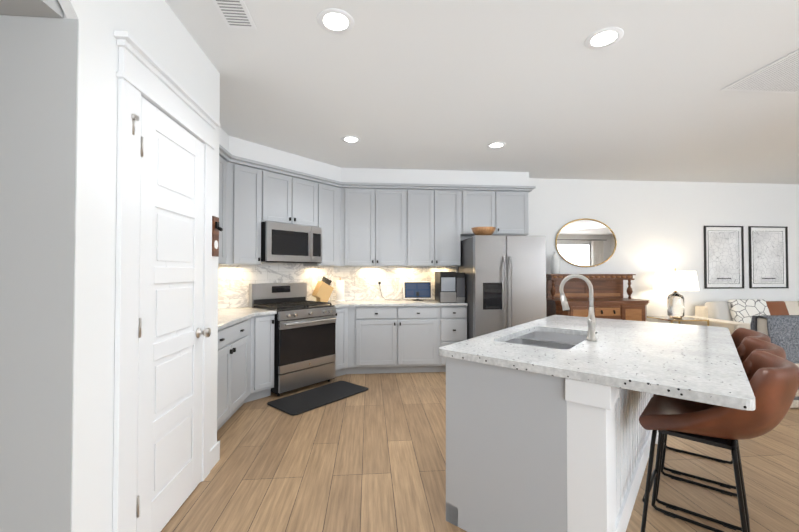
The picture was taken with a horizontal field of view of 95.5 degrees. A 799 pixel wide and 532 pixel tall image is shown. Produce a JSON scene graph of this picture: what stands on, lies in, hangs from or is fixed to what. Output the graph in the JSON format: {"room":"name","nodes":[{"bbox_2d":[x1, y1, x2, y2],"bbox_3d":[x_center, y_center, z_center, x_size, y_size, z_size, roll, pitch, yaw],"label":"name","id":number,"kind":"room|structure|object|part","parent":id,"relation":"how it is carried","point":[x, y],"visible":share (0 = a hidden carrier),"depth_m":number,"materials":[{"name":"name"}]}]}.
{"room":"kitchen","nodes":[
{"label":"kitchen","id":0,"kind":"room"},
{"bbox_2d":[0,0,62,17],"bbox_3d":[-2.474,-0.998,-0.805,2.840,0.120,4.041,0,-1,-5],"label":"ceiling","id":1,"kind":"structure","parent":0,"point":[43,8],"depth_m":1.28,"materials":[{"name":"grey paint"}]},
{"bbox_2d":[0,0,798,531],"bbox_3d":[2.523,-0.020,1.584,13.400,2.740,8.200,0,-1,-5],"label":"wall","id":2,"kind":"structure","parent":0,"point":[58,144],"depth_m":1.37,"materials":[{"name":"white paint"}]},
{"bbox_2d":[113,30,219,531],"bbox_3d":[-1.204,0.190,1.969,0.060,2.332,0.949,0,-1,-5],"label":"door","id":3,"kind":"structure","parent":2,"relation":"attached to","point":[162,411],"depth_m":1.82,"materials":[{"name":"white wood"}]},
{"bbox_2d":[131,114,210,517],"bbox_3d":[-1.177,0.238,1.925,0.073,1.805,0.686,0,-1,-5],"label":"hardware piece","id":4,"kind":"object","parent":2,"relation":"attached to","point":[206,332],"depth_m":1.65,"materials":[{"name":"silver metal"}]},
{"bbox_2d":[210,441,219,470],"bbox_3d":[3.702,1.318,3.654,10.500,0.130,3.869,0,-1,-5],"label":"baseboard","id":5,"kind":"structure","parent":2,"relation":"attached to","point":[214,454],"depth_m":2.48,"materials":[{"name":"white wood"}]},
{"bbox_2d":[212,216,222,256],"bbox_3d":[-1.241,-0.201,2.482,0.064,0.270,0.090,0,-1,-5],"label":"sign","id":6,"kind":"object","parent":2,"relation":"attached to","point":[216,228],"visible":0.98,"depth_m":2.47,"materials":[{"name":"brown wood"}]},
{"bbox_2d":[218,127,228,266],"bbox_3d":[-1.886,-0.695,3.137,0.322,1.340,1.095,0,-1,-5],"label":"upper cabinet","id":7,"kind":"object","parent":2,"relation":"attached to","point":[223,259],"depth_m":3.65,"materials":[{"name":"grey wood"}]},
{"bbox_2d":[229,163,260,266],"bbox_3d":[-1.645,-0.548,3.931,0.226,1.051,0.227,0,-1,-5],"label":"upper cabinet","id":8,"kind":"object","parent":2,"relation":"attached to","point":[245,209],"depth_m":3.91,"materials":[{"name":"grey wood"}]},
{"bbox_2d":[218,262,332,308],"bbox_3d":[-1.529,0.209,4.535,0.009,0.545,1.785,-1,-1,40],"label":"backsplash","id":9,"kind":"structure","parent":2,"relation":"attached to","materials":[{"name":"stone"}]},
{"bbox_2d":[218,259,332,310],"bbox_3d":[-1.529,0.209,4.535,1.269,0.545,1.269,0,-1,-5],"label":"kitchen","id":10,"kind":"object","parent":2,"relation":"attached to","point":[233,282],"depth_m":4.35,"materials":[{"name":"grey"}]},
{"bbox_2d":[261,221,321,263],"bbox_3d":[-1.354,-0.261,4.394,0.448,0.455,0.752,-1,-1,40],"label":"microwave","id":11,"kind":"object","parent":10,"relation":"attached to","point":[285,243],"visible":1,"depth_m":4.21,"materials":[{"name":"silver metal"}]},
{"bbox_2d":[261,167,292,223],"bbox_3d":[-1.415,-0.787,4.207,0.271,0.562,0.271,0,-1,-5],"label":"upper cabinet","id":12,"kind":"object","parent":2,"relation":"attached to","point":[276,186],"depth_m":4.19,"materials":[{"name":"grey wood"}]},
{"bbox_2d":[293,175,316,226],"bbox_3d":[-1.172,-0.783,4.494,0.271,0.563,0.271,0,-1,-5],"label":"upper cabinet","id":13,"kind":"object","parent":2,"relation":"attached to","point":[304,186],"depth_m":4.49,"materials":[{"name":"grey wood"}]},
{"bbox_2d":[317,183,336,266],"bbox_3d":[-0.942,-0.535,4.762,0.227,1.050,0.227,0,-1,-5],"label":"upper cabinet","id":14,"kind":"object","parent":2,"relation":"attached to","point":[326,192],"depth_m":4.77,"materials":[{"name":"grey wood"}]},
{"bbox_2d":[345,168,408,266],"bbox_3d":[-0.337,-0.663,5.125,0.846,1.340,0.324,0,-1,-5],"label":"upper cabinet","id":15,"kind":"object","parent":2,"relation":"attached to","point":[394,229],"depth_m":4.97,"materials":[{"name":"grey wood"}]},
{"bbox_2d":[333,267,456,299],"bbox_3d":[-0.052,0.222,5.292,1.804,0.545,0.009,0,-1,-5],"label":"backsplash","id":16,"kind":"structure","parent":2,"relation":"attached to","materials":[{"name":"stone"}]},
{"bbox_2d":[377,277,386,299],"bbox_3d":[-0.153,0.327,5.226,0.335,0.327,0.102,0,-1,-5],"label":"outlet","id":17,"kind":"object","parent":16,"relation":"attached to","point":[379,280],"visible":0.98,"depth_m":5.26,"materials":[{"name":"white plastic"}]},
{"bbox_2d":[409,169,464,266],"bbox_3d":[0.469,-0.662,5.192,0.772,1.340,0.324,0,-1,-5],"label":"upper cabinet","id":18,"kind":"object","parent":2,"relation":"attached to","point":[436,221],"depth_m":5.03,"materials":[{"name":"grey wood"}]},
{"bbox_2d":[461,171,528,235],"bbox_3d":[1.333,-0.661,5.265,0.962,1.340,0.324,0,-1,-5],"label":"upper cabinet","id":19,"kind":"object","parent":2,"relation":"attached to","point":[498,199],"depth_m":5.11,"materials":[{"name":"grey wood"}]},
{"bbox_2d":[555,218,616,266],"bbox_3d":[2.845,-0.352,5.532,0.980,0.750,0.025,0,-1,-5],"label":"oval mirror","id":20,"kind":"object","parent":2,"relation":"attached to","point":[584,242],"visible":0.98,"depth_m":5.53,"materials":[{"name":"clear glass"}]},
{"bbox_2d":[704,226,743,288],"bbox_3d":[5.117,-0.139,5.721,0.656,0.986,0.025,0,-1,-5],"label":"picture frame","id":21,"kind":"object","parent":2,"relation":"attached to","point":[723,257],"visible":0.98,"depth_m":5.72,"materials":[{"name":"white paper"}]},
{"bbox_2d":[748,226,788,287],"bbox_3d":[5.884,-0.138,5.785,0.656,0.986,0.025,0,-1,-5],"label":"picture frame","id":22,"kind":"object","parent":2,"relation":"attached to","point":[768,256],"visible":1,"depth_m":5.79,"materials":[{"name":"white paper"}]},
{"bbox_2d":[161,372,798,531],"bbox_3d":[2.523,1.390,1.562,13.400,0.080,8.200,0,-1,-5],"label":"floor","id":23,"kind":"structure","parent":0,"point":[372,458],"depth_m":2.38,"materials":[{"name":"brown wood"}]},
{"bbox_2d":[217,315,274,430],"bbox_3d":[-1.677,0.941,3.382,0.784,0.877,1.705,0,-1,-5],"label":"base cabinet","id":24,"kind":"object","parent":23,"relation":"on","point":[245,373],"depth_m":3.43,"materials":[{"name":"grey wood"}]},
{"bbox_2d":[218,311,276,334],"bbox_3d":[-1.665,0.481,3.391,0.809,0.034,1.706,0,-1,-5],"label":"countertop","id":25,"kind":"structure","parent":24,"relation":"on","point":[231,321],"depth_m":3.40,"materials":[{"name":"white stone"}]},
{"bbox_2d":[249,282,335,395],"bbox_3d":[-1.242,0.800,4.282,0.719,1.185,0.754,-1,-1,40],"label":"stove","id":26,"kind":"object","parent":23,"relation":"on","point":[304,343],"visible":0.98,"depth_m":4.11,"materials":[{"name":"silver metal"}]},
{"bbox_2d":[267,381,367,414],"bbox_3d":[-0.835,1.378,3.855,0.490,0.015,1.000,-1,-1,40],"label":"floor mat","id":27,"kind":"object","parent":23,"relation":"on","point":[305,401],"visible":0.98,"depth_m":3.78,"materials":[{"name":"black rubber"}]},
{"bbox_2d":[334,307,466,376],"bbox_3d":[-0.204,0.965,4.878,2.163,0.877,0.787,0,-1,-5],"label":"base cabinet","id":28,"kind":"object","parent":23,"relation":"on","point":[368,340],"depth_m":4.68,"materials":[{"name":"grey wood"}]},
{"bbox_2d":[329,299,467,306],"bbox_3d":[-0.202,0.505,4.872,2.160,0.034,0.810,0,-1,-5],"label":"countertop","id":29,"kind":"structure","parent":28,"relation":"on","point":[349,302],"depth_m":4.72,"materials":[{"name":"white stone"}]},
{"bbox_2d":[312,276,333,301],"bbox_3d":[-1.026,0.311,4.856,0.275,0.343,0.110,1,-1,-45],"label":"knife block","id":30,"kind":"object","parent":29,"relation":"on","point":[323,289],"visible":1,"depth_m":4.82,"materials":[{"name":"brown wood"}]},
{"bbox_2d":[335,277,345,300],"bbox_3d":[-0.831,0.326,5.081,0.150,0.330,0.150,0,-1,-5],"label":"paper towel","id":31,"kind":"object","parent":29,"relation":"on","point":[340,290],"visible":1,"depth_m":5.03,"materials":[{"name":"white paper"}]},
{"bbox_2d":[403,281,431,300],"bbox_3d":[0.263,0.356,5.195,0.410,0.273,0.125,0,-1,-5],"label":"smart display","id":32,"kind":"object","parent":29,"relation":"on","point":[418,290],"visible":1,"depth_m":5.21,"materials":[{"name":"white"}]},
{"bbox_2d":[435,272,464,302],"bbox_3d":[0.693,0.284,5.008,0.345,0.410,0.403,0,-1,-5],"label":"ice maker","id":33,"kind":"object","parent":29,"relation":"on","point":[449,287],"visible":1,"depth_m":4.81,"materials":[{"name":"black metal"}]},
{"bbox_2d":[458,235,545,339],"bbox_3d":[1.350,0.505,4.887,0.905,1.755,0.946,0,-1,-5],"label":"fridge","id":34,"kind":"object","parent":23,"relation":"on","point":[505,281],"visible":0.65,"depth_m":4.50,"materials":[{"name":"grey metal"}]},
{"bbox_2d":[471,227,495,234],"bbox_3d":[1.088,-0.434,4.702,0.310,0.115,0.310,0,-1,-5],"label":"fruit bowl","id":35,"kind":"object","parent":34,"relation":"on","point":[483,230],"visible":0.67,"depth_m":4.59,"materials":[{"name":"brown wood"}]},
{"bbox_2d":[439,354,658,531],"bbox_3d":[1.162,0.926,2.432,0.801,0.876,1.974,-1,-1,40],"label":"kitchen island","id":36,"kind":"object","parent":23,"relation":"on","point":[546,431],"depth_m":1.69,"materials":[{"name":"white wood"}]},
{"bbox_2d":[439,315,755,410],"bbox_3d":[1.311,0.467,2.313,1.230,0.038,1.990,-1,-1,40],"label":"island countertop","id":37,"kind":"structure","parent":36,"relation":"on","point":[703,364],"depth_m":1.76,"materials":[{"name":"white stone"}]},
{"bbox_2d":[503,330,582,349],"bbox_3d":[0.955,0.581,2.324,0.480,0.214,0.810,-1,-1,40],"label":"sink","id":38,"kind":"object","parent":37,"relation":"in","point":[561,339],"depth_m":2.59,"materials":[{"name":"grey metal"}]},
{"bbox_2d":[559,274,598,341],"bbox_3d":[1.054,0.246,2.178,0.210,0.397,0.160,-1,-1,40],"label":"faucet","id":39,"kind":"object","parent":37,"relation":"on","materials":[{"name":"silver metal"}]},
{"bbox_2d":[546,274,649,321],"bbox_3d":[2.833,0.763,5.231,1.390,1.290,0.575,0,-1,-5],"label":"sideboard","id":40,"kind":"object","parent":23,"relation":"on","point":[610,301],"visible":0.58,"depth_m":5.26,"materials":[{"name":"brown wood"}]},
{"bbox_2d":[551,252,559,273],"bbox_3d":[2.302,-0.046,5.360,0.132,0.330,0.132,0,-1,-5],"label":"vase","id":41,"kind":"object","parent":40,"relation":"on","point":[555,263],"visible":1,"depth_m":5.31,"materials":[{"name":"white ceramic"}]},
{"bbox_2d":[647,316,708,325],"bbox_3d":[4.041,1.084,5.307,0.566,0.650,0.496,0,-1,-5],"label":"side table","id":42,"kind":"object","parent":23,"relation":"on","point":[668,318],"visible":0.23,"depth_m":5.24,"materials":[{"name":"beige wood"}]},
{"bbox_2d":[653,268,698,317],"bbox_3d":[4.046,0.396,5.318,0.540,0.724,0.540,0,-1,-5],"label":"table lamp","id":43,"kind":"object","parent":42,"relation":"on","point":[675,304],"depth_m":5.21,"materials":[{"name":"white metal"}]},
{"bbox_3d":[4.046,0.212,5.321,0.540,0.275,0.540,0,-1,-5],"label":"table lamp shade","id":44,"kind":"part","parent":43,"relation":"part of","materials":[{"name":"white fabric"}]},
{"bbox_2d":[664,328,770,488],"bbox_3d":[2.087,0.893,2.419,0.556,0.940,0.562,-1,-1,38],"label":"stool","id":45,"kind":"object","parent":23,"relation":"on","point":[739,336],"visible":0.21,"depth_m":2.39,"materials":[{"name":"leather"}]},
{"bbox_3d":[2.089,0.614,2.422,0.585,0.392,0.596,-1,-1,38],"label":"seat","id":46,"kind":"part","parent":45,"relation":"part of","materials":[{"name":"leather"}]},
{"bbox_2d":[639,351,798,531],"bbox_3d":[1.490,0.882,1.714,0.555,0.940,0.562,-1,-1,42],"label":"stool","id":47,"kind":"object","parent":23,"relation":"on","point":[773,379],"visible":0.88,"depth_m":1.56,"materials":[{"name":"leather"}]},
{"bbox_3d":[1.492,0.603,1.716,0.585,0.392,0.596,-1,-1,42],"label":"seat","id":48,"kind":"part","parent":47,"relation":"part of","materials":[{"name":"leather"}]},
{"bbox_2d":[653,338,785,530],"bbox_3d":[1.796,0.887,2.060,0.555,0.940,0.562,-1,-1,40],"label":"stool","id":49,"kind":"object","parent":23,"relation":"on","point":[751,345],"visible":0.25,"depth_m":2.04,"materials":[{"name":"leather"}]},
{"bbox_3d":[1.798,0.609,2.062,0.585,0.392,0.596,-1,-1,40],"label":"seat","id":50,"kind":"part","parent":49,"relation":"part of","materials":[{"name":"leather"}]},
{"bbox_2d":[682,299,798,333],"bbox_3d":[5.703,0.948,5.293,2.640,0.923,0.890,0,-1,-5],"label":"sofa","id":51,"kind":"object","parent":23,"relation":"on","point":[732,315],"visible":0.27,"depth_m":5.29,"materials":[{"name":"beige fabric"}]},
{"bbox_2d":[727,299,769,323],"bbox_3d":[5.104,0.723,5.272,0.516,0.474,0.311,0,-1,-5],"label":"pillow","id":52,"kind":"object","parent":51,"relation":"on","point":[738,310],"depth_m":5.26,"materials":[{"name":"white fabric"}]},
{"bbox_2d":[766,301,788,314],"bbox_3d":[5.494,0.738,5.314,0.469,0.440,0.256,0,-1,-5],"label":"pillow","id":53,"kind":"object","parent":51,"relation":"on","point":[772,307],"depth_m":5.29,"materials":[{"name":"orange fabric"}]},
{"bbox_2d":[750,315,798,407],"bbox_3d":[4.207,0.940,3.985,1.440,0.896,0.947,0,-1,-5],"label":"armchair","id":54,"kind":"object","parent":23,"relation":"on","point":[782,331],"visible":0.33,"depth_m":3.49,"materials":[{"name":"grey fabric"}]},
{"bbox_3d":[4.221,0.954,3.999,1.410,0.870,0.920,0,-1,-5],"label":"frame","id":55,"kind":"part","parent":54,"relation":"part of","materials":[{"name":"beige wood"}]},
{"bbox_2d":[165,0,798,183],"bbox_3d":[2.523,-1.430,1.607,13.400,0.080,8.200,0,-1,-5],"label":"ceiling","id":56,"kind":"structure","parent":0,"point":[540,89],"depth_m":2.77,"materials":[{"name":"white paint"}]},
{"bbox_2d":[212,0,255,28],"bbox_3d":[-0.896,-1.380,1.922,0.160,0.008,0.360,0,-1,-5],"label":"ceiling vent","id":57,"kind":"object","parent":56,"relation":"in","point":[234,13],"visible":1,"depth_m":1.98,"materials":[{"name":"white metal"}]},
{"bbox_2d":[317,8,353,33],"bbox_3d":[-0.360,-1.380,2.051,0.207,0.006,0.207,-1,-1,40],"label":"recessed light","id":58,"kind":"object","parent":56,"relation":"in","point":[335,21],"depth_m":2.04,"materials":[{"name":"white plastic"}]},
{"bbox_2d":[341,136,360,142],"bbox_3d":[-0.518,-1.351,3.880,0.207,0.006,0.207,-1,-1,40],"label":"recessed light","id":59,"kind":"object","parent":56,"relation":"in","point":[348,139],"depth_m":3.87,"materials":[{"name":"white plastic"}]},
{"bbox_2d":[487,142,505,148],"bbox_3d":[1.083,-1.348,4.055,0.207,0.006,0.207,-1,-1,40],"label":"recessed light","id":60,"kind":"object","parent":56,"relation":"in","point":[494,145],"depth_m":4.06,"materials":[{"name":"white plastic"}]},
{"bbox_2d":[585,27,623,48],"bbox_3d":[1.238,-1.377,2.201,0.207,0.006,0.207,-1,-1,40],"label":"recessed light","id":61,"kind":"object","parent":56,"relation":"in","point":[605,37],"depth_m":2.19,"materials":[{"name":"white plastic"}]},
{"bbox_2d":[721,49,798,93],"bbox_3d":[2.826,-1.371,2.534,0.620,0.008,0.620,0,-1,-5],"label":"ceiling vent","id":62,"kind":"object","parent":56,"relation":"in","point":[780,75],"visible":1,"depth_m":2.66,"materials":[{"name":"white"}]}
]}

